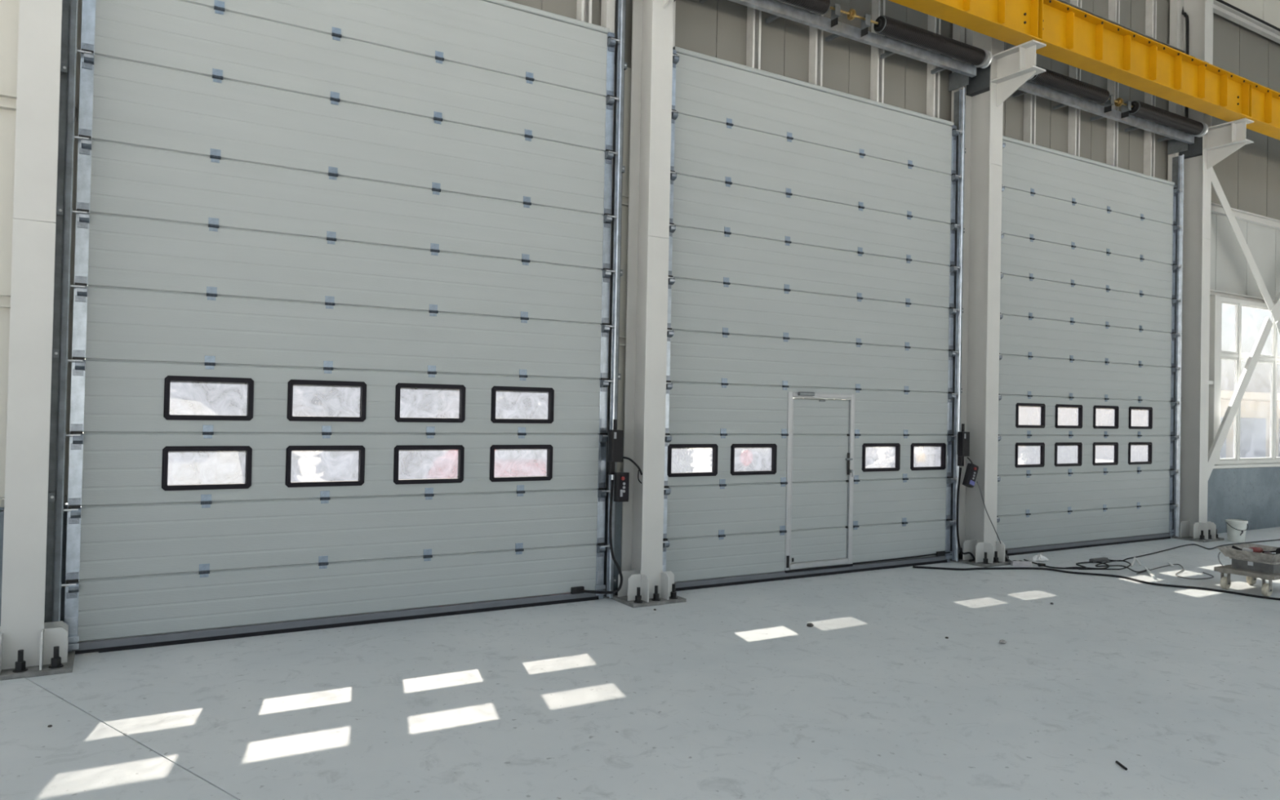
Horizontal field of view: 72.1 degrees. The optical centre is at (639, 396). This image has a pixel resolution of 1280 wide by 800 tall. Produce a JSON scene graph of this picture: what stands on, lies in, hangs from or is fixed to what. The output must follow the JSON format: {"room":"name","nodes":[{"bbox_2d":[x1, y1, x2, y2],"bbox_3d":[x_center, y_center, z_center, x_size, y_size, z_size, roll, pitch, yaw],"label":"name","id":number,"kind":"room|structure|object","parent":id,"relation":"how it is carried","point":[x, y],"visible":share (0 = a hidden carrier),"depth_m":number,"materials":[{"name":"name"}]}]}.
{"room":"industrial warehouse interior","nodes":[
{"label":"industrial warehouse interior","id":0,"kind":"room"},
{"bbox_2d":[0,526,1279,799],"bbox_3d":[8.623,2.153,3.486,40.000,0.200,18.320,2,-1,-31],"label":"floor","id":1,"kind":"structure","parent":0,"point":[728,692],"depth_m":5.51,"materials":[{"name":"concrete"}]},
{"bbox_2d":[0,0,75,680],"bbox_3d":[-3.952,-3.123,5.817,0.580,9.900,0.975,2,-1,-31],"label":"steel column","id":2,"kind":"structure","parent":1,"relation":"on","point":[30,646],"depth_m":5.86,"materials":[{"name":"grey metal"}]},
{"bbox_2d":[12,667,27,672],"bbox_3d":[-4.056,1.791,5.759,0.082,0.007,0.084,1,-1,14],"label":"washer","id":3,"kind":"object","parent":2,"relation":"in","point":[16,669],"depth_m":5.74,"materials":[{"name":"metal"}]},
{"bbox_2d":[48,663,63,668],"bbox_3d":[-3.889,1.796,5.859,0.082,0.007,0.084,1,-1,14],"label":"washer","id":4,"kind":"object","parent":2,"relation":"in","point":[52,665],"depth_m":5.84,"materials":[{"name":"metal"}]},
{"bbox_2d":[604,0,686,608],"bbox_3d":[0.255,-3.005,8.332,0.580,9.900,0.975,2,-1,-31],"label":"steel column","id":5,"kind":"structure","parent":1,"relation":"on","point":[645,584],"depth_m":8.44,"materials":[{"name":"grey metal"}]},
{"bbox_2d":[637,470,642,484],"bbox_3d":[-0.001,0.761,8.335,0.044,0.129,0.011,1,-1,-12],"label":"cable","id":6,"kind":"object","parent":5,"relation":"attached to","point":[638,470],"visible":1,"depth_m":8.33,"materials":[{"name":"black plastic"}]},
{"bbox_2d":[888,0,1042,45],"bbox_3d":[2.597,-4.579,9.275,4.902,0.613,0.270,2,-1,-31],"label":"beam","id":7,"kind":"structure","parent":5,"relation":"on","point":[1013,22],"depth_m":10.12,"materials":[{"name":"yellow metal"}]},
{"bbox_2d":[806,622,813,626],"bbox_3d":[1.452,1.945,7.501,0.060,0.030,0.055,1,-1,16],"label":"pebble","id":8,"kind":"object","parent":1,"relation":"on","point":[809,624],"visible":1,"depth_m":7.49,"materials":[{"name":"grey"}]},
{"bbox_2d":[950,27,1046,567],"bbox_3d":[4.469,-2.886,10.850,0.580,9.900,0.975,2,-1,-31],"label":"steel column","id":9,"kind":"structure","parent":1,"relation":"on","point":[986,92],"depth_m":11.01,"materials":[{"name":"white metal"}]},
{"bbox_2d":[976,481,1011,561],"bbox_3d":[4.317,1.528,10.795,0.458,0.977,0.123,1,-1,-7],"label":"cable","id":10,"kind":"object","parent":9,"relation":"hanging from","point":[976,482],"visible":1,"depth_m":10.79,"materials":[{"name":"grey plastic"}]},
{"bbox_2d":[1035,0,1252,121],"bbox_3d":[6.832,-4.459,11.806,4.952,0.613,0.270,2,-1,-31],"label":"beam","id":11,"kind":"structure","parent":9,"relation":"on","point":[1073,37],"depth_m":11.62,"materials":[{"name":"yellow metal"}]},
{"bbox_2d":[999,639,1006,644],"bbox_3d":[2.918,1.969,7.074,0.056,0.030,0.061,1,-1,26],"label":"pebble","id":12,"kind":"object","parent":1,"relation":"on","point":[1002,642],"visible":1,"depth_m":7.06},
{"bbox_2d":[1010,560,1031,566],"bbox_3d":[4.572,2.030,10.556,0.363,0.063,0.422,1,-1,0],"label":"socket","id":13,"kind":"object","parent":1,"relation":"on","point":[1014,562],"visible":1,"depth_m":10.54,"materials":[{"name":"grey plastic"}]},
{"bbox_2d":[1028,553,1048,560],"bbox_3d":[5.082,2.038,11.216,0.328,0.087,0.208,2,-1,-31],"label":"plastic bag","id":14,"kind":"object","parent":1,"relation":"on","point":[1038,557],"visible":1,"depth_m":11.16,"materials":[{"name":"white plastic"}]},
{"bbox_2d":[1037,563,1045,566],"bbox_3d":[4.893,2.049,10.716,0.081,0.044,0.044,1,-1,-1],"label":"plug","id":15,"kind":"object","parent":1,"relation":"on","point":[1038,564],"visible":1,"depth_m":10.70,"materials":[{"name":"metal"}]},
{"bbox_2d":[1023,559,1109,569],"bbox_3d":[5.309,2.071,10.825,0.952,0.018,0.567,1,-1,4],"label":"cable","id":16,"kind":"object","parent":1,"relation":"on","point":[1077,563],"visible":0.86,"depth_m":10.64,"materials":[{"name":"black plastic"}]},
{"bbox_2d":[912,565,1279,599],"bbox_3d":[5.337,2.058,9.893,4.291,0.024,0.710,1,-1,24],"label":"cable","id":17,"kind":"object","parent":1,"relation":"on","point":[913,566],"visible":1,"depth_m":10.16,"materials":[{"name":"black plastic"}]},
{"bbox_2d":[1088,556,1108,563],"bbox_3d":[5.809,2.071,11.142,0.300,0.048,0.070,2,-1,-31],"label":"adapter","id":18,"kind":"object","parent":1,"relation":"on","point":[1098,559],"visible":1,"depth_m":11.10,"materials":[{"name":"grey plastic"}]},
{"bbox_2d":[1078,560,1149,572],"bbox_3d":[5.790,2.059,10.599,1.126,0.016,0.538,2,-1,-41],"label":"cable","id":19,"kind":"object","parent":1,"relation":"on","point":[1096,565],"visible":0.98,"depth_m":10.65,"materials":[{"name":"black plastic"}]},
{"bbox_2d":[1115,760,1127,770],"bbox_3d":[2.527,1.936,4.619,0.014,0.014,0.094,1,-1,1],"label":"bolt","id":20,"kind":"object","parent":1,"relation":"on","point":[1124,767],"visible":1,"depth_m":4.61,"materials":[{"name":"metal"}]},
{"bbox_2d":[1130,557,1141,566],"bbox_3d":[6.204,2.070,10.987,0.106,0.077,0.383,1,-1,35],"label":"strip","id":21,"kind":"object","parent":1,"relation":"on","point":[1135,558],"visible":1,"depth_m":10.98,"materials":[{"name":"white"}]},
{"bbox_2d":[1143,566,1154,577],"bbox_3d":[5.984,2.060,10.343,0.022,0.016,0.672,1,-1,23],"label":"strip","id":22,"kind":"object","parent":1,"relation":"on","point":[1144,567],"visible":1,"depth_m":10.30,"materials":[{"name":"white"}]},
{"bbox_2d":[1136,564,1213,579],"bbox_3d":[6.476,2.092,10.467,1.189,0.012,0.637,2,-1,-40],"label":"cable","id":23,"kind":"object","parent":1,"relation":"on","point":[1173,564],"visible":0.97,"depth_m":10.36,"materials":[{"name":"grey plastic"}]},
{"bbox_2d":[1108,538,1279,561],"bbox_3d":[8.282,2.158,12.736,5.498,0.016,0.413,2,-1,-31],"label":"cable","id":24,"kind":"object","parent":1,"relation":"on","point":[1279,539],"visible":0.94,"depth_m":12.60,"materials":[{"name":"black plastic"}]},
{"bbox_2d":[1172,0,1253,542],"bbox_3d":[8.725,-2.766,13.393,0.580,9.900,0.975,2,-1,-31],"label":"steel column","id":25,"kind":"structure","parent":1,"relation":"on","point":[1220,141],"depth_m":13.54,"materials":[{"name":"white metal"}]},
{"bbox_2d":[1207,316,1272,481],"bbox_3d":[9.644,0.090,14.257,2.322,2.901,0.052,2,-1,-31],"label":"diagonal brace","id":26,"kind":"object","parent":25,"relation":"attached to","point":[1229,415],"visible":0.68,"depth_m":14.28,"materials":[{"name":"white metal"}]},
{"bbox_2d":[1211,167,1273,311],"bbox_3d":[9.712,-2.619,14.300,2.337,2.318,0.052,2,-1,-31],"label":"diagonal brace","id":27,"kind":"object","parent":25,"relation":"attached to","point":[1216,185],"visible":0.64,"depth_m":14.31,"materials":[{"name":"white metal"}]},
{"bbox_2d":[1246,81,1279,140],"bbox_3d":[11.075,-4.339,14.342,4.922,0.613,0.270,2,-1,-31],"label":"beam","id":28,"kind":"structure","parent":25,"relation":"on","point":[1264,102],"depth_m":13.35,"materials":[{"name":"yellow metal"}]},
{"bbox_2d":[1225,519,1248,542],"bbox_3d":[9.008,2.026,13.289,0.294,0.322,0.289,2,-1,-31],"label":"bucket","id":29,"kind":"object","parent":1,"relation":"on","point":[1237,529],"visible":1,"depth_m":13.20,"materials":[{"name":"white plastic"}]},
{"bbox_2d":[1213,564,1279,596],"bbox_3d":[6.691,1.976,9.496,0.720,0.235,0.580,2,-1,-31],"label":"tool cart","id":30,"kind":"object","parent":1,"relation":"on","point":[1251,575],"visible":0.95,"depth_m":9.34,"materials":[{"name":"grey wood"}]},
{"bbox_2d":[1217,543,1279,566],"bbox_3d":[6.691,1.745,9.495,0.699,0.202,0.550,2,-1,-31],"label":"steel tray","id":31,"kind":"object","parent":30,"relation":"on","point":[1228,551],"visible":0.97,"depth_m":9.41,"materials":[{"name":"grey metal"}]},
{"bbox_2d":[1231,545,1262,552],"bbox_3d":[6.572,1.667,9.511,0.342,0.103,0.212,2,-1,-31],"label":"grinder","id":32,"kind":"object","parent":31,"relation":"in","point":[1257,549],"visible":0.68,"depth_m":9.46,"materials":[{"name":"metal"}]},
{"bbox_2d":[1262,546,1279,555],"bbox_3d":[6.879,1.675,9.518,0.212,0.119,0.216,2,-1,-31],"label":"drill","id":33,"kind":"object","parent":31,"relation":"in","point":[1277,551],"visible":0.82,"depth_m":9.51,"materials":[{"name":"metal"}]},
{"bbox_2d":[1229,556,1279,573],"bbox_3d":[6.744,1.800,9.493,0.600,0.116,0.430,2,-1,-31],"label":"box","id":34,"kind":"object","parent":30,"relation":"on","point":[1239,563],"visible":0.73,"depth_m":9.31,"materials":[{"name":"grey metal"}]},
{"bbox_3d":[12.956,-2.646,15.921,0.580,9.900,0.975,2,-1,-31],"label":"steel column","id":35,"kind":"structure","parent":1,"relation":"on","visible":0},
{"bbox_2d":[1273,291,1279,306],"bbox_3d":[11.746,-2.576,15.516,2.220,2.305,0.052,2,-1,-31],"label":"diagonal brace","id":36,"kind":"object","parent":35,"relation":"attached to","point":[1277,300],"visible":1,"depth_m":14.97,"materials":[{"name":"white metal"}]},
{"bbox_2d":[1275,320,1279,336],"bbox_3d":[11.690,0.148,15.480,2.235,2.937,0.052,2,-1,-31],"label":"diagonal brace","id":37,"kind":"object","parent":35,"relation":"attached to","point":[1277,322],"visible":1,"depth_m":14.95,"materials":[{"name":"white metal"}]},
{"bbox_2d":[1271,303,1279,322],"bbox_3d":[10.748,-1.415,14.877,0.300,0.320,0.010,2,-1,-31],"label":"plate","id":38,"kind":"object","parent":37,"relation":"attached to","point":[1275,312],"visible":1,"depth_m":14.88,"materials":[{"name":"white metal"}]},
{"bbox_2d":[0,0,1279,626],"bbox_3d":[4.317,-2.882,11.365,39.648,9.900,0.345,2,-1,-31],"label":"wall","id":39,"kind":"structure","parent":0,"point":[1246,33],"depth_m":11.92,"materials":[{"name":"grey metal"}]},
{"bbox_2d":[44,0,78,622],"bbox_3d":[-4.068,-1.130,6.199,0.088,5.880,0.188,2,-1,-43],"label":"door track","id":40,"kind":"object","parent":39,"relation":"attached to","point":[69,7],"visible":0.76,"depth_m":6.16,"materials":[{"name":"metal"}]},
{"bbox_2d":[61,0,620,654],"bbox_3d":[-2.147,-0.853,7.336,4.418,5.473,0.118,2,-1,-31],"label":"door","id":41,"kind":"structure","parent":39,"relation":"in","point":[342,270],"depth_m":7.15,"materials":[{"name":"metal"}]},
{"bbox_2d":[570,586,584,594],"bbox_3d":[-0.584,1.814,8.242,0.120,0.060,0.041,2,-1,-31],"label":"sensor","id":42,"kind":"object","parent":41,"relation":"attached to","point":[574,590],"visible":1,"depth_m":8.22,"materials":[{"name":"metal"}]},
{"bbox_2d":[604,0,626,598],"bbox_3d":[-0.226,-1.037,8.495,0.088,5.910,0.188,1,-1,-19],"label":"door track","id":43,"kind":"object","parent":39,"relation":"attached to","point":[620,65],"visible":0.85,"depth_m":8.47,"materials":[{"name":"metal"}]},
{"bbox_2d":[581,480,622,594],"bbox_3d":[-0.345,1.317,8.265,0.388,1.068,0.079,1,-1,3],"label":"cable","id":44,"kind":"object","parent":43,"relation":"attached to","point":[618,589],"visible":1,"depth_m":8.27,"materials":[{"name":"black plastic"}]},
{"bbox_2d":[607,419,623,475],"bbox_3d":[-0.234,0.476,8.320,0.133,0.520,0.110,2,-1,-31],"label":"operator","id":45,"kind":"object","parent":43,"relation":"attached to","point":[615,437],"visible":1,"depth_m":8.28,"materials":[{"name":"black plastic"}]},
{"bbox_2d":[613,471,629,502],"bbox_3d":[-0.167,0.847,8.233,0.130,0.270,0.113,2,-1,-31],"label":"control box","id":46,"kind":"object","parent":45,"relation":"attached to","point":[621,479],"visible":1,"depth_m":8.20,"materials":[{"name":"black plastic"}]},
{"bbox_2d":[622,456,642,475],"bbox_3d":[-0.072,0.657,8.343,0.199,0.174,0.030,1,-1,5],"label":"cable","id":47,"kind":"object","parent":45,"relation":"attached to","point":[624,457],"visible":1,"depth_m":8.33,"materials":[{"name":"black plastic"}]},
{"bbox_2d":[662,46,962,591],"bbox_3d":[2.077,-0.734,9.860,4.361,5.473,0.118,2,-1,-31],"label":"door","id":48,"kind":"structure","parent":39,"relation":"in","point":[812,227],"depth_m":9.64,"materials":[{"name":"metal"}]},
{"bbox_2d":[784,391,854,573],"bbox_3d":[2.017,0.944,9.818,1.010,1.973,0.117,2,-1,-31],"label":"door","id":49,"kind":"structure","parent":48,"relation":"attached to","point":[820,475],"depth_m":9.83,"materials":[{"name":"metal"}]},
{"bbox_2d":[852,551,950,564],"bbox_3d":[3.126,1.916,10.462,1.611,0.045,0.031,2,-1,-30],"label":"cable","id":50,"kind":"object","parent":48,"relation":"attached to","point":[898,558],"visible":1,"depth_m":10.39,"materials":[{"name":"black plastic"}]},
{"bbox_2d":[936,551,945,556],"bbox_3d":[3.681,1.924,10.771,0.140,0.060,0.020,2,-1,-31],"label":"sensor","id":51,"kind":"object","parent":48,"relation":"attached to","point":[939,553],"visible":1,"depth_m":10.76,"materials":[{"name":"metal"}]},
{"bbox_2d":[673,0,976,91],"bbox_3d":[2.184,-4.025,9.904,4.373,0.220,0.365,2,-1,-31],"label":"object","id":52,"kind":"object","parent":39,"relation":"attached to","point":[962,71],"visible":0.98,"depth_m":9.95,"materials":[{"name":"metal"}]},
{"bbox_2d":[776,0,992,68],"bbox_3d":[2.365,-4.171,9.701,4.470,0.275,0.220,2,-1,-31],"label":"shaft","id":53,"kind":"object","parent":52,"relation":"attached to","point":[889,27],"visible":1,"depth_m":10.04,"materials":[{"name":"black metal"}]},
{"bbox_2d":[950,87,965,561],"bbox_3d":[3.973,-0.918,11.004,0.088,5.910,0.188,1,-1,-19],"label":"door track","id":54,"kind":"object","parent":39,"relation":"attached to","point":[959,104],"visible":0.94,"depth_m":10.98,"materials":[{"name":"metal"}]},
{"bbox_2d":[956,423,969,466],"bbox_3d":[3.979,0.595,10.838,0.133,0.520,0.110,2,-1,-31],"label":"operator","id":55,"kind":"object","parent":54,"relation":"attached to","point":[962,437],"visible":1,"depth_m":10.80,"materials":[{"name":"black plastic"}]},
{"bbox_2d":[962,462,978,488],"bbox_3d":[4.046,0.966,10.751,0.214,0.298,0.113,2,-1,-31],"label":"control box","id":56,"kind":"object","parent":55,"relation":"attached to","point":[971,470],"visible":1,"depth_m":10.72,"materials":[{"name":"black plastic"}]},
{"bbox_2d":[955,467,975,561],"bbox_3d":[4.008,1.449,10.809,0.234,1.149,0.063,1,-1,-1],"label":"cable","id":57,"kind":"object","parent":54,"relation":"attached to","point":[960,468],"visible":1,"depth_m":10.81,"materials":[{"name":"black plastic"}]},
{"bbox_2d":[996,135,1182,555],"bbox_3d":[6.406,-0.612,12.447,4.339,5.473,0.118,2,-1,-31],"label":"door","id":58,"kind":"structure","parent":39,"relation":"in","point":[1088,300],"depth_m":12.37,"materials":[{"name":"metal"}]},
{"bbox_2d":[1013,80,1194,155],"bbox_3d":[6.513,-3.933,12.492,4.351,0.220,0.365,2,-1,-31],"label":"header rail","id":59,"kind":"object","parent":39,"relation":"attached to","point":[1180,141],"visible":0.78,"depth_m":12.42,"materials":[{"name":"metal"}]},
{"bbox_2d":[1028,65,1208,137],"bbox_3d":[6.730,-4.078,12.310,4.300,0.275,0.220,2,-1,-31],"label":"shaft","id":60,"kind":"object","parent":59,"relation":"attached to","point":[1054,80],"visible":0.92,"depth_m":12.25,"materials":[{"name":"black metal"}]},
{"bbox_2d":[1168,154,1184,537],"bbox_3d":[8.293,-0.796,13.586,0.088,5.910,0.188,1,-1,-19],"label":"door track","id":61,"kind":"object","parent":39,"relation":"attached to","point":[1178,162],"visible":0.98,"depth_m":13.55,"materials":[{"name":"metal"}]},
{"bbox_2d":[1215,296,1279,465],"bbox_3d":[10.871,-0.217,15.200,3.500,2.740,0.080,2,-1,-31],"label":"window","id":62,"kind":"structure","parent":39,"relation":"in","point":[1237,355],"depth_m":14.65,"materials":[{"name":"white metal"}]},
{"label":"outside","id":63,"kind":"structure","parent":0,"visible":0},
{"bbox_3d":[7.516,2.463,13.122,210.000,0.190,240.000,2,-1,-31],"label":"ground","id":64,"kind":"structure","parent":63,"visible":0},
{"bbox_3d":[-11.356,2.437,54.454,160.000,0.175,89.680,2,-1,-31],"label":"apron","id":65,"kind":"object","parent":64,"relation":"on","visible":0},
{"bbox_2d":[1220,389,1279,458],"bbox_3d":[29.899,1.498,46.887,22.200,3.180,10.200,2,-1,-31],"label":"building","id":66,"kind":"structure","parent":65,"relation":"on","point":[1255,424],"depth_m":40.54,"materials":[{"name":"grey"}]},
{"bbox_2d":[1220,417,1226,458],"bbox_3d":[25.091,1.887,38.729,2.600,1.970,0.069,2,-1,-31],"label":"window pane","id":67,"kind":"object","parent":66,"relation":"hanging from","point":[1223,451],"depth_m":39.24,"materials":[{"name":"grey"}]},
{"bbox_2d":[1240,417,1266,457],"bbox_3d":[28.180,1.974,40.576,2.600,1.970,0.069,2,-1,-31],"label":"window pane","id":68,"kind":"object","parent":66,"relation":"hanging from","point":[1252,430],"depth_m":40.58,"materials":[{"name":"grey"}]},
{"bbox_2d":[1278,418,1279,457],"bbox_3d":[31.613,2.071,42.627,2.600,1.970,0.069,2,-1,-31],"label":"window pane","id":69,"kind":"object","parent":66,"relation":"hanging from","point":[1278,419],"depth_m":41.97,"materials":[{"name":"grey"}]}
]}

